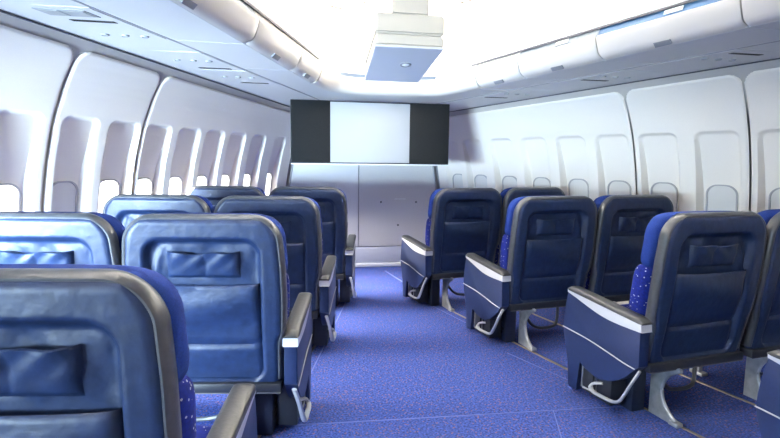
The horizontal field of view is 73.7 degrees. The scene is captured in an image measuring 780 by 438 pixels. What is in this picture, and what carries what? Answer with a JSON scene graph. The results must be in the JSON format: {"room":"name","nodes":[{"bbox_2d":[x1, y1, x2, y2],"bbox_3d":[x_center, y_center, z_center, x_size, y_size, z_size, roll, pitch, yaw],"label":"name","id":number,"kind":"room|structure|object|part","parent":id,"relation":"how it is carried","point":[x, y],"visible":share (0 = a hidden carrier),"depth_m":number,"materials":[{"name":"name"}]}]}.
{"room":"aircraft cabin","nodes":[
{"label":"aircraft cabin","id":0,"kind":"room"},
{"bbox_2d":[0,12,290,212],"bbox_3d":[-2.144,0.081,1.527,1.268,2.050,9.395,2,7,7],"label":"wall","id":1,"kind":"structure","parent":0,"point":[85,113],"depth_m":3.33,"materials":[{"name":"beige plastic"}]},
{"bbox_2d":[0,183,20,211],"bbox_3d":[-2.139,-0.021,2.860,0.070,0.350,0.217,2,7,15],"label":"window","id":2,"kind":"structure","parent":1,"relation":"in","point":[10,194],"depth_m":2.89,"materials":[{"name":"grey glass"}]},
{"bbox_3d":[-2.049,0.038,2.444,0.464,1.929,1.149,2,7,15],"label":"wall panel","id":3,"kind":"part","parent":1,"relation":"part of","materials":[{"name":"white plastic"}]},
{"bbox_2d":[51,181,77,211],"bbox_3d":[-2.038,-0.062,3.232,0.070,0.350,0.217,2,7,15],"label":"window","id":4,"kind":"structure","parent":1,"relation":"in","point":[64,193],"depth_m":3.23,"materials":[{"name":"grey"}]},
{"bbox_3d":[-1.824,-0.041,3.350,0.426,1.887,0.697,2,7,15],"label":"wall panel","id":5,"kind":"part","parent":1,"relation":"part of","materials":[{"name":"white plastic"}]},
{"bbox_2d":[98,179,120,212],"bbox_3d":[-1.946,-0.100,3.572,0.070,0.350,0.217,2,7,15],"label":"window","id":6,"kind":"structure","parent":1,"relation":"in","point":[109,188],"depth_m":3.55,"materials":[{"name":"grey glass"}]},
{"bbox_2d":[136,177,152,193],"bbox_3d":[-1.860,-0.135,3.890,0.070,0.350,0.217,2,7,15],"label":"window","id":7,"kind":"structure","parent":1,"relation":"in","point":[144,185],"depth_m":3.90,"materials":[{"name":"grey glass"}]},
{"bbox_2d":[0,10,289,106],"bbox_3d":[-1.625,-0.966,2.853,0.086,0.210,6.078,2,7,12],"label":"trim","id":8,"kind":"structure","parent":1,"relation":"attached to","point":[1,11],"depth_m":3.03,"materials":[{"name":"grey plastic"}]},
{"bbox_2d":[168,176,182,194],"bbox_3d":[-1.768,-0.172,4.230,0.070,0.350,0.217,2,7,15],"label":"window","id":9,"kind":"structure","parent":1,"relation":"in","point":[176,182],"depth_m":4.24,"materials":[{"name":"grey glass"}]},
{"bbox_2d":[72,0,318,99],"bbox_3d":[-1.220,-0.969,2.785,0.014,0.187,5.593,2,7,14],"label":"trim","id":10,"kind":"structure","parent":1,"relation":"attached to","point":[72,0],"depth_m":2.88,"materials":[{"name":"grey plastic"}]},
{"bbox_2d":[197,175,207,185],"bbox_3d":[-1.678,-0.209,4.565,0.070,0.350,0.217,2,7,15],"label":"window","id":11,"kind":"structure","parent":1,"relation":"in","point":[202,180],"depth_m":4.58,"materials":[{"name":"grey glass"}]},
{"bbox_3d":[-1.427,-0.196,4.863,0.406,1.861,2.419,2,7,15],"label":"wall panel","id":12,"kind":"part","parent":1,"relation":"part of","materials":[{"name":"white plastic"}]},
{"bbox_2d":[221,174,229,185],"bbox_3d":[-1.585,-0.248,4.910,0.070,0.350,0.217,2,7,15],"label":"window","id":13,"kind":"structure","parent":1,"relation":"in","point":[225,177],"depth_m":4.93,"materials":[{"name":"grey glass"}]},
{"bbox_2d":[243,173,250,185],"bbox_3d":[-1.484,-0.289,5.282,0.070,0.350,0.217,2,7,15],"label":"window","id":14,"kind":"structure","parent":1,"relation":"in","point":[247,177],"depth_m":5.30,"materials":[{"name":"grey glass"}]},
{"bbox_2d":[265,172,271,195],"bbox_3d":[-1.366,-0.337,5.717,0.070,0.350,0.217,2,7,15],"label":"window","id":15,"kind":"structure","parent":1,"relation":"in","point":[269,175],"depth_m":5.76,"materials":[{"name":"grey"}]},
{"bbox_2d":[286,158,439,262],"bbox_3d":[-0.311,-0.322,6.262,2.181,1.822,0.036,0,7,-10],"label":"wall","id":16,"kind":"structure","parent":0,"point":[386,203],"depth_m":6.31,"materials":[{"name":"grey plastic"}]},
{"bbox_2d":[288,164,293,186],"bbox_3d":[-1.099,-0.354,6.098,0.345,1.706,0.024,0,7,-10],"label":"trim","id":17,"kind":"structure","parent":16,"relation":"attached to","point":[292,164],"depth_m":6.06,"materials":[{"name":"grey metal"}]},
{"bbox_3d":[-0.816,-0.442,6.159,0.878,1.562,0.030,0,7,-10],"label":"panel","id":18,"kind":"part","parent":16,"relation":"part of","materials":[{"name":"white plastic"}]},
{"bbox_2d":[355,262,400,266],"bbox_3d":[-0.320,0.562,6.351,1.949,0.045,0.040,0,7,-10],"label":"baseboard","id":19,"kind":"structure","parent":16,"relation":"attached to","point":[395,263],"depth_m":6.36,"materials":[{"name":"white"}]},
{"bbox_3d":[-0.319,0.440,6.345,1.949,0.200,0.025,0,7,-10],"label":"kick panel","id":20,"kind":"part","parent":16,"relation":"part of","materials":[{"name":"grey"}]},
{"bbox_3d":[0.128,-0.450,6.331,1.016,1.562,0.030,0,7,-10],"label":"panel","id":21,"kind":"part","parent":16,"relation":"part of","materials":[{"name":"white plastic"}]},
{"bbox_2d":[432,166,436,189],"bbox_3d":[0.484,-0.368,6.386,0.345,1.706,0.024,0,7,-10],"label":"trim","id":22,"kind":"structure","parent":16,"relation":"attached to","point":[432,166],"depth_m":6.38,"materials":[{"name":"grey"}]},
{"bbox_2d":[0,0,779,110],"bbox_3d":[0.496,-1.151,1.799,8.110,0.860,8.800,0,7,-10],"label":"ceiling","id":23,"kind":"structure","parent":0,"point":[475,31],"depth_m":4.02,"materials":[{"name":"white plastic"}]},
{"bbox_2d":[16,4,165,38],"bbox_3d":[-1.458,-0.959,2.548,0.327,0.029,0.674,2,7,14],"label":"panel","id":24,"kind":"object","parent":23,"relation":"attached to","point":[86,18],"visible":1,"depth_m":2.51,"materials":[{"name":"white plastic"}]},
{"bbox_2d":[76,0,258,43],"bbox_3d":[-1.073,-1.027,2.216,0.541,0.238,1.493,2,7,14],"label":"bin","id":25,"kind":"object","parent":23,"relation":"attached to","point":[221,21],"visible":1,"depth_m":2.53,"materials":[{"name":"white plastic"}]},
{"bbox_3d":[-0.880,-1.008,2.274,0.097,0.189,1.288,2,7,9],"label":"door","id":26,"kind":"part","parent":25,"relation":"part of","materials":[{"name":"white plastic"}]},
{"bbox_2d":[143,50,244,70],"bbox_3d":[-1.256,-1.020,3.356,0.324,0.024,0.672,2,7,14],"label":"panel","id":27,"kind":"object","parent":23,"relation":"attached to","point":[194,60],"visible":1,"depth_m":3.32,"materials":[{"name":"white plastic"}]},
{"bbox_2d":[194,69,278,84],"bbox_3d":[-1.123,-1.059,3.887,0.321,0.024,0.671,2,7,14],"label":"panel","id":28,"kind":"object","parent":23,"relation":"attached to","point":[234,76],"visible":1,"depth_m":3.85,"materials":[{"name":"white plastic"}]},
{"bbox_2d":[174,11,300,69],"bbox_3d":[-0.901,-1.102,3.226,0.453,0.216,0.833,2,7,9],"label":"bin","id":29,"kind":"object","parent":23,"relation":"attached to","point":[270,48],"visible":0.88,"depth_m":3.18,"materials":[{"name":"white plastic"}]},
{"bbox_3d":[-0.715,-1.080,3.263,0.097,0.167,0.704,2,7,9],"label":"door","id":30,"kind":"part","parent":29,"relation":"part of","materials":[{"name":"white plastic"}]},
{"bbox_2d":[241,0,319,58],"bbox_3d":[-0.888,-1.105,2.118,0.018,0.142,3.986,2,7,9],"label":"trim","id":31,"kind":"structure","parent":23,"relation":"attached to","point":[244,1],"depth_m":3.22,"materials":[{"name":"grey plastic"}]},
{"bbox_2d":[243,43,321,82],"bbox_3d":[-0.773,-1.145,3.822,0.396,0.207,0.589,2,7,9],"label":"bin","id":32,"kind":"object","parent":23,"relation":"attached to","point":[308,69],"visible":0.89,"depth_m":3.81,"materials":[{"name":"white plastic"}]},
{"bbox_3d":[-0.617,-1.124,3.854,0.097,0.158,0.480,2,7,9],"label":"door","id":33,"kind":"part","parent":32,"relation":"part of","materials":[{"name":"white plastic"}]},
{"bbox_2d":[320,5,344,19],"bbox_3d":[-0.450,-1.587,4.036,0.024,0.146,0.284,5,8,34],"label":"trim","id":34,"kind":"structure","parent":23,"relation":"attached to","point":[330,5],"depth_m":4.01,"materials":[{"name":"white plastic"}]},
{"bbox_2d":[290,99,449,165],"bbox_3d":[-0.172,-0.807,4.920,1.510,0.590,0.049,0,7,-10],"label":"projection screen","id":35,"kind":"object","parent":23,"relation":"hanging from","point":[323,132],"visible":1,"depth_m":4.90,"materials":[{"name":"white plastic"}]},
{"bbox_3d":[-0.732,-0.808,4.800,0.357,0.566,0.012,0,7,-10],"label":"black panel","id":36,"kind":"part","parent":35,"relation":"part of","materials":[{"name":"black plastic"}]},
{"bbox_3d":[-0.175,-0.519,4.953,1.510,0.010,0.049,0,7,-10],"label":"rail","id":37,"kind":"part","parent":35,"relation":"part of","materials":[{"name":"white plastic"}]},
{"bbox_3d":[0.380,-0.818,5.003,0.387,0.566,0.012,0,7,-10],"label":"black panel","id":38,"kind":"part","parent":35,"relation":"part of","materials":[{"name":"black plastic"}]},
{"bbox_2d":[311,59,482,96],"bbox_3d":[0.027,-1.196,4.437,1.451,0.225,0.627,0,7,-10],"label":"trim","id":39,"kind":"structure","parent":23,"relation":"attached to","point":[331,79],"depth_m":4.58,"materials":[{"name":"white plastic"}]},
{"bbox_2d":[365,0,443,82],"bbox_3d":[0.076,-1.353,3.786,0.470,0.595,0.680,0,7,-10],"label":"ceiling projector","id":40,"kind":"object","parent":23,"relation":"hanging from","point":[403,42],"visible":1,"depth_m":3.50,"materials":[{"name":"grey plastic"}]},
{"bbox_3d":[0.073,-1.125,3.812,0.470,0.136,0.680,0,7,-10],"label":"plate","id":41,"kind":"part","parent":40,"relation":"part of","materials":[{"name":"grey"}]},
{"bbox_2d":[476,89,554,98],"bbox_3d":[1.100,-1.099,4.577,0.320,0.024,0.670,-4,8,-34],"label":"panel","id":42,"kind":"object","parent":23,"relation":"attached to","point":[517,93],"visible":1,"depth_m":4.54,"materials":[{"name":"grey plastic"}]},
{"bbox_2d":[475,52,561,88],"bbox_3d":[1.009,-1.155,4.077,0.402,0.207,0.591,-3,8,-30],"label":"bin","id":43,"kind":"object","parent":23,"relation":"attached to","point":[501,73],"visible":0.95,"depth_m":4.03,"materials":[{"name":"white plastic"}]},
{"bbox_3d":[0.849,-1.131,4.050,0.097,0.158,0.480,-3,8,-30],"label":"door","id":44,"kind":"part","parent":43,"relation":"part of","materials":[{"name":"white plastic"}]},
{"bbox_2d":[471,0,697,65],"bbox_3d":[1.679,-1.127,2.586,0.018,0.142,3.986,-3,8,-30],"label":"trim","id":45,"kind":"structure","parent":23,"relation":"attached to","point":[687,1],"depth_m":3.25,"materials":[{"name":"grey plastic"}]},
{"bbox_2d":[518,30,654,79],"bbox_3d":[1.331,-1.117,3.577,0.457,0.214,0.802,-3,8,-30],"label":"bin","id":46,"kind":"object","parent":23,"relation":"attached to","point":[578,56],"visible":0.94,"depth_m":3.51,"materials":[{"name":"white plastic"}]},
{"bbox_3d":[1.143,-1.092,3.546,0.097,0.165,0.672,-3,8,-30],"label":"door","id":47,"kind":"part","parent":46,"relation":"part of","materials":[{"name":"white plastic"}]},
{"bbox_2d":[561,70,664,83],"bbox_3d":[1.631,-1.040,3.811,0.324,0.023,0.672,-4,8,-34],"label":"panel","id":48,"kind":"object","parent":23,"relation":"attached to","point":[623,74],"visible":1,"depth_m":3.78,"materials":[{"name":"grey plastic"}]},
{"bbox_2d":[596,0,779,62],"bbox_3d":[1.745,-1.067,2.932,0.523,0.220,0.975,-3,8,-30],"label":"bin","id":49,"kind":"object","parent":23,"relation":"attached to","point":[700,27],"visible":0.98,"depth_m":2.85,"materials":[{"name":"white plastic"}]},
{"bbox_2d":[648,49,779,67],"bbox_3d":[2.025,-0.996,3.244,0.327,0.023,0.673,-4,8,-34],"label":"panel","id":50,"kind":"object","parent":23,"relation":"attached to","point":[737,54],"visible":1,"depth_m":3.21,"materials":[{"name":"grey plastic"}]},
{"bbox_2d":[742,0,779,28],"bbox_3d":[2.233,-1.008,2.169,0.601,0.225,1.129,-3,8,-30],"label":"bin","id":51,"kind":"object","parent":23,"relation":"attached to","point":[756,13],"visible":1,"depth_m":2.47,"materials":[{"name":"white plastic"}]},
{"bbox_2d":[195,266,765,437],"bbox_3d":[0.464,1.081,2.078,8.000,0.001,8.850,0,7,-10],"label":"floor","id":52,"kind":"structure","parent":0,"point":[392,355],"depth_m":3.02,"materials":[{"name":"blue carpet"}]},
{"bbox_2d":[0,211,124,264],"bbox_3d":[-1.460,0.475,2.445,0.681,1.075,0.658,0,7,-2],"label":"seat","id":53,"kind":"object","parent":52,"relation":"on","point":[26,237],"visible":0.27,"depth_m":2.09,"materials":[{"name":"blue leather"}]},
{"bbox_2d":[0,264,256,437],"bbox_3d":[-0.760,0.605,1.371,0.739,1.078,0.626,0,7,-2],"label":"seat","id":54,"kind":"object","parent":52,"relation":"on","point":[87,350],"visible":1,"depth_m":1.05,"materials":[{"name":"blue leather"}]},
{"bbox_3d":[-0.781,0.473,1.090,0.654,0.735,0.080,0,7,-2],"label":"backrest","id":55,"kind":"part","parent":54,"relation":"part of","materials":[{"name":"blue leather"}]},
{"bbox_2d":[178,375,196,437],"bbox_3d":[-0.787,0.524,1.204,0.661,0.345,0.201,0,3,-2],"label":"cushion","id":56,"kind":"object","parent":54,"relation":"on","point":[186,393],"depth_m":1.18,"materials":[{"name":"blue fabric"}]},
{"bbox_2d":[196,425,211,437],"bbox_3d":[-0.799,0.749,1.457,0.596,0.166,0.485,0,7,-2],"label":"seat cushion","id":57,"kind":"object","parent":54,"relation":"on","point":[202,431],"depth_m":1.62,"materials":[{"name":"blue fabric"}]},
{"bbox_2d":[103,194,213,228],"bbox_3d":[-1.446,0.352,3.526,0.681,1.075,0.658,1,7,-1],"label":"seat","id":58,"kind":"object","parent":52,"relation":"on","point":[126,208],"visible":0.18,"depth_m":3.15,"materials":[{"name":"blue leather"}]},
{"bbox_2d":[122,213,312,434],"bbox_3d":[-0.750,0.480,2.474,0.739,1.075,0.658,0,7,-2],"label":"seat","id":59,"kind":"object","parent":52,"relation":"on","point":[230,277],"visible":0.7,"depth_m":2.17,"materials":[{"name":"blue leather"}]},
{"bbox_3d":[-0.771,0.349,2.189,0.654,0.731,0.123,0,7,-2],"label":"backrest","id":60,"kind":"part","parent":59,"relation":"part of","materials":[{"name":"blue leather"}]},
{"bbox_3d":[-0.792,0.706,2.493,0.620,0.045,0.500,0,7,-2],"label":"frame","id":61,"kind":"part","parent":59,"relation":"part of","materials":[{"name":"black plastic"}]},
{"bbox_2d":[286,273,289,320],"bbox_3d":[-0.777,0.394,2.306,0.661,0.345,0.201,0,7,-2],"label":"cushion","id":62,"kind":"object","parent":59,"relation":"on","point":[287,277],"depth_m":2.29,"materials":[{"name":"blue fabric"}]},
{"bbox_2d":[186,186,265,209],"bbox_3d":[-1.374,0.228,4.619,0.681,1.075,0.658,1,7,-1],"label":"seat","id":63,"kind":"object","parent":52,"relation":"on","point":[214,194],"visible":0.1,"depth_m":4.24,"materials":[{"name":"blue leather"}]},
{"bbox_3d":[-1.361,0.097,4.335,0.654,0.731,0.123,1,7,-1],"label":"backrest","id":64,"kind":"part","parent":63,"relation":"part of","materials":[{"name":"blue leather"}]},
{"bbox_2d":[214,195,336,345],"bbox_3d":[-0.736,0.359,3.543,0.739,1.075,0.658,1,7,-1],"label":"seat","id":65,"kind":"object","parent":52,"relation":"on","point":[300,218],"visible":0.48,"depth_m":3.24,"materials":[{"name":"blue plastic"}]},
{"bbox_3d":[-0.762,0.227,3.258,0.654,0.731,0.123,1,7,-1],"label":"backrest","id":66,"kind":"part","parent":65,"relation":"part of","materials":[{"name":"blue leather"}]},
{"bbox_3d":[-0.777,0.585,3.562,0.620,0.045,0.500,1,7,-1],"label":"frame","id":67,"kind":"part","parent":65,"relation":"part of","materials":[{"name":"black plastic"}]},
{"bbox_2d":[269,186,356,305],"bbox_3d":[-0.664,0.235,4.636,0.739,1.075,0.658,1,7,-1],"label":"seat","id":68,"kind":"object","parent":52,"relation":"on","point":[332,201],"visible":0.52,"depth_m":4.33,"materials":[{"name":"blue leather"}]},
{"bbox_3d":[-0.689,0.103,4.351,0.654,0.731,0.123,1,7,-1],"label":"backrest","id":69,"kind":"part","parent":68,"relation":"part of","materials":[{"name":"blue leather"}]},
{"bbox_3d":[-0.705,0.461,4.655,0.620,0.045,0.500,1,7,-1],"label":"frame","id":70,"kind":"part","parent":68,"relation":"part of","materials":[{"name":"black plastic"}]},
{"bbox_2d":[311,302,345,372],"bbox_3d":[-0.441,0.842,4.074,0.008,0.002,2.906,1,7,3],"label":"trim","id":71,"kind":"structure","parent":52,"relation":"on","point":[345,302],"depth_m":3.53,"materials":[{"name":"silver metal"}]},
{"bbox_2d":[276,406,622,426],"bbox_3d":[0.380,1.011,2.676,1.952,0.002,0.008,0,7,-8],"label":"trim","id":72,"kind":"structure","parent":52,"relation":"on","point":[614,406],"depth_m":2.66,"materials":[{"name":"blue carpet"}]},
{"bbox_2d":[401,188,501,311],"bbox_3d":[0.533,0.236,4.754,0.739,1.075,0.658,-2,7,-20],"label":"seat","id":73,"kind":"object","parent":52,"relation":"on","point":[460,222],"visible":0.91,"depth_m":4.49,"materials":[{"name":"blue plastic"}]},
{"bbox_2d":[425,218,430,246],"bbox_3d":[0.621,0.148,4.608,0.661,0.345,0.201,-2,7,-20],"label":"cushion","id":74,"kind":"object","parent":73,"relation":"on","point":[428,223],"depth_m":4.47,"materials":[{"name":"blue fabric"}]},
{"bbox_3d":[0.569,0.461,4.788,0.620,0.045,0.500,-2,7,-20],"label":"frame","id":75,"kind":"part","parent":73,"relation":"part of","materials":[{"name":"black plastic"}]},
{"bbox_3d":[0.512,0.648,4.584,0.042,0.296,0.190,-2,7,-20],"label":"leg","id":76,"kind":"part","parent":73,"relation":"part of","materials":[{"name":"metal"}]},
{"bbox_3d":[0.660,0.103,4.498,0.654,0.731,0.123,-2,7,-20],"label":"backrest","id":77,"kind":"part","parent":73,"relation":"part of","materials":[{"name":"blue leather"}]},
{"bbox_2d":[463,196,596,350],"bbox_3d":[0.998,0.347,3.833,0.739,1.075,0.658,-1,7,-18],"label":"seat","id":78,"kind":"object","parent":52,"relation":"on","point":[548,243],"visible":0.97,"depth_m":3.58,"materials":[{"name":"blue leather"}]},
{"bbox_2d":[500,234,509,269],"bbox_3d":[1.081,0.259,3.684,0.661,0.345,0.201,-1,7,-18],"label":"cushion","id":79,"kind":"object","parent":78,"relation":"on","point":[505,243],"depth_m":3.55,"materials":[{"name":"blue fabric"}]},
{"bbox_3d":[0.969,0.758,3.664,0.042,0.296,0.190,-1,7,-18],"label":"leg","id":80,"kind":"part","parent":78,"relation":"part of","materials":[{"name":"metal"}]},
{"bbox_3d":[1.034,0.572,3.865,0.620,0.045,0.500,-1,7,-18],"label":"frame","id":81,"kind":"part","parent":78,"relation":"part of","materials":[{"name":"black plastic"}]},
{"bbox_3d":[1.116,0.214,3.573,0.654,0.731,0.123,-1,7,-18],"label":"backrest","id":82,"kind":"part","parent":78,"relation":"part of","materials":[{"name":"blue leather"}]},
{"bbox_2d":[495,187,564,265],"bbox_3d":[1.207,0.216,5.003,0.681,1.075,0.658,-2,7,-20],"label":"seat","id":83,"kind":"object","parent":52,"relation":"on","point":[508,194],"visible":0.19,"depth_m":4.62,"materials":[{"name":"blue plastic"}]},
{"bbox_2d":[495,252,498,264],"bbox_3d":[1.171,0.358,5.099,0.596,0.166,0.485,-2,7,-20],"label":"seat cushion","id":84,"kind":"object","parent":83,"relation":"on","point":[497,253],"depth_m":4.79,"materials":[{"name":"blue fabric"}]},
{"bbox_3d":[1.298,0.084,4.734,0.654,0.731,0.123,-2,7,-20],"label":"backrest","id":85,"kind":"part","parent":83,"relation":"part of","materials":[{"name":"blue leather"}]},
{"bbox_2d":[508,353,567,379],"bbox_3d":[1.040,0.962,3.178,0.007,0.002,0.902,-3,8,-32],"label":"trim","id":86,"kind":"structure","parent":52,"relation":"on","point":[508,353],"depth_m":3.33,"materials":[{"name":"blue metal"}]},
{"bbox_2d":[553,411,561,437],"bbox_3d":[0.829,1.031,2.554,0.006,0.002,0.383,2,7,9],"label":"trim","id":87,"kind":"structure","parent":52,"relation":"on","point":[553,411],"depth_m":2.59,"materials":[{"name":"blue carpet"}]},
{"bbox_2d":[447,309,704,437],"bbox_3d":[1.014,0.922,3.516,0.020,0.004,2.377,-2,7,-25],"label":"trim","id":88,"kind":"structure","parent":52,"relation":"on","point":[646,409],"depth_m":3.41,"materials":[{"name":"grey metal"}]},
{"bbox_2d":[585,195,673,302],"bbox_3d":[1.680,0.330,4.058,0.681,1.075,0.658,-1,7,-18],"label":"seat","id":89,"kind":"object","parent":52,"relation":"on","point":[622,220],"visible":0.63,"depth_m":3.72,"materials":[{"name":"blue plastic"}]},
{"bbox_2d":[585,276,589,289],"bbox_3d":[1.647,0.472,4.155,0.596,0.166,0.485,-1,7,-18],"label":"seat cushion","id":90,"kind":"object","parent":89,"relation":"on","point":[588,277],"depth_m":3.84,"materials":[{"name":"blue fabric"}]},
{"bbox_3d":[1.680,0.556,4.078,0.620,0.045,0.500,-1,7,-18],"label":"frame","id":91,"kind":"part","parent":89,"relation":"part of","materials":[{"name":"black plastic"}]},
{"bbox_2d":[532,313,755,405],"bbox_3d":[1.557,0.900,3.767,0.020,0.004,2.270,-2,7,-25],"label":"trim","id":92,"kind":"structure","parent":52,"relation":"on","point":[717,389],"depth_m":3.05,"materials":[{"name":"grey metal"}]},
{"bbox_2d":[563,211,766,428],"bbox_3d":[1.435,0.468,2.814,0.739,1.075,0.658,-1,7,-18],"label":"seat","id":93,"kind":"object","parent":52,"relation":"on","point":[694,288],"visible":1,"depth_m":2.56,"materials":[{"name":"blue plastic"}]},
{"bbox_3d":[1.095,0.885,2.859,0.012,0.129,0.125,-1,7,-18],"label":"mechanism frame","id":94,"kind":"part","parent":93,"relation":"part of","materials":[{"name":"grey metal"}]},
{"bbox_2d":[629,264,652,315],"bbox_3d":[1.517,0.381,2.666,0.661,0.345,0.201,-1,7,-18],"label":"cushion","id":95,"kind":"object","parent":93,"relation":"on","point":[641,295],"depth_m":2.53,"materials":[{"name":"blue fabric"}]},
{"bbox_3d":[1.406,0.879,2.646,0.042,0.296,0.190,-1,7,-18],"label":"leg","id":96,"kind":"part","parent":93,"relation":"part of","materials":[{"name":"metal"}]},
{"bbox_3d":[1.471,0.694,2.847,0.620,0.045,0.500,-1,7,-18],"label":"frame","id":97,"kind":"part","parent":93,"relation":"part of","materials":[{"name":"black plastic"}]},
{"bbox_3d":[1.553,0.335,2.554,0.654,0.731,0.123,-1,7,-18],"label":"backrest","id":98,"kind":"part","parent":93,"relation":"part of","materials":[{"name":"blue leather"}]},
{"bbox_2d":[689,209,779,399],"bbox_3d":[2.117,0.451,3.040,0.681,1.075,0.658,-1,7,-18],"label":"seat","id":99,"kind":"object","parent":52,"relation":"on","point":[761,334],"visible":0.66,"depth_m":2.72,"materials":[{"name":"blue leather"}]},
{"bbox_3d":[1.927,0.822,3.232,0.052,0.290,0.090,-1,7,-18],"label":"leg","id":100,"kind":"part","parent":99,"relation":"part of","materials":[{"name":"metal"}]},
{"bbox_3d":[2.052,0.863,2.859,0.042,0.296,0.190,-1,7,-18],"label":"leg","id":101,"kind":"part","parent":99,"relation":"part of","materials":[{"name":"metal"}]},
{"bbox_3d":[2.116,0.677,3.060,0.620,0.045,0.500,-1,7,-18],"label":"frame","id":102,"kind":"part","parent":99,"relation":"part of","materials":[{"name":"black plastic"}]},
{"bbox_3d":[2.199,0.319,2.768,0.654,0.731,0.123,-1,7,-18],"label":"backrest","id":103,"kind":"part","parent":99,"relation":"part of","materials":[{"name":"blue leather"}]},
{"bbox_2d":[755,349,779,437],"bbox_3d":[1.868,0.585,1.837,0.739,1.075,0.658,-1,7,-18],"label":"seat","id":104,"kind":"object","parent":52,"relation":"on","point":[767,405],"visible":1,"depth_m":1.99,"materials":[{"name":"blue plastic"}]},
{"bbox_2d":[438,59,779,304],"bbox_3d":[3.082,0.036,2.479,1.268,2.050,9.395,-3,7,-28],"label":"wall","id":105,"kind":"structure","parent":0,"point":[693,132],"depth_m":4.15,"materials":[{"name":"beige plastic"}]},
{"bbox_2d":[452,174,462,187],"bbox_3d":[0.830,-0.363,6.178,0.070,0.350,0.217,-4,8,-35],"label":"window","id":106,"kind":"structure","parent":105,"relation":"in","point":[457,178],"depth_m":6.18,"materials":[{"name":"grey plastic"}]},
{"bbox_2d":[474,175,487,187],"bbox_3d":[1.043,-0.327,5.884,0.070,0.350,0.217,-4,8,-35],"label":"window","id":107,"kind":"structure","parent":105,"relation":"in","point":[480,181],"depth_m":5.87,"materials":[{"name":"grey plastic"}]},
{"bbox_2d":[502,176,516,189],"bbox_3d":[1.288,-0.285,5.545,0.070,0.350,0.217,-4,8,-35],"label":"window","id":108,"kind":"structure","parent":105,"relation":"in","point":[507,181],"depth_m":5.54,"materials":[{"name":"grey plastic"}]},
{"bbox_3d":[1.250,-0.216,5.316,0.408,1.864,2.493,-4,8,-35],"label":"wall panel","id":109,"kind":"part","parent":105,"relation":"part of","materials":[{"name":"white plastic"}]},
{"bbox_2d":[533,177,550,186],"bbox_3d":[1.530,-0.244,5.210,0.070,0.350,0.217,-4,8,-35],"label":"window","id":110,"kind":"structure","parent":105,"relation":"in","point":[539,181],"depth_m":5.19,"materials":[{"name":"grey"}]},
{"bbox_2d":[568,179,588,196],"bbox_3d":[1.772,-0.203,4.876,0.070,0.350,0.217,-4,8,-35],"label":"window","id":111,"kind":"structure","parent":105,"relation":"in","point":[576,187],"depth_m":4.86,"materials":[{"name":"grey"}]},
{"bbox_2d":[437,40,779,103],"bbox_3d":[1.756,-0.994,3.327,0.014,0.187,5.593,-4,8,-34],"label":"trim","id":112,"kind":"structure","parent":105,"relation":"attached to","point":[779,40],"depth_m":3.52,"materials":[{"name":"grey"}]},
{"bbox_2d":[450,58,779,111],"bbox_3d":[2.111,-0.998,3.534,0.086,0.210,6.078,-4,8,-33],"label":"trim","id":113,"kind":"structure","parent":105,"relation":"attached to","point":[775,58],"depth_m":3.91,"materials":[{"name":"grey plastic"}]},
{"bbox_2d":[607,180,631,194],"bbox_3d":[2.008,-0.163,4.550,0.070,0.350,0.217,-4,8,-35],"label":"window","id":114,"kind":"structure","parent":105,"relation":"in","point":[616,187],"depth_m":4.53,"materials":[{"name":"grey plastic"}]},
{"bbox_2d":[650,182,677,211],"bbox_3d":[2.234,-0.124,4.238,0.070,0.350,0.217,-4,8,-35],"label":"window","id":115,"kind":"structure","parent":105,"relation":"in","point":[670,190],"depth_m":4.19,"materials":[{"name":"grey"}]},
{"bbox_3d":[2.213,-0.065,3.961,0.432,1.894,0.819,-4,8,-35],"label":"wall panel","id":116,"kind":"part","parent":105,"relation":"part of","materials":[{"name":"white plastic"}]},
{"bbox_2d":[705,185,737,210],"bbox_3d":[2.482,-0.082,3.894,0.070,0.350,0.217,-4,8,-35],"label":"window","id":117,"kind":"structure","parent":105,"relation":"in","point":[718,197],"depth_m":3.88,"materials":[{"name":"grey plastic"}]},
{"bbox_3d":[2.803,0.017,3.111,0.472,1.939,1.230,-4,8,-35],"label":"wall panel","id":118,"kind":"part","parent":105,"relation":"part of","materials":[{"name":"white plastic"}]},
{"bbox_2d":[768,188,779,209],"bbox_3d":[2.721,-0.042,3.564,0.070,0.350,0.217,-4,8,-35],"label":"window","id":119,"kind":"structure","parent":105,"relation":"in","point":[774,196],"depth_m":3.61,"materials":[{"name":"grey plastic"}]}
]}

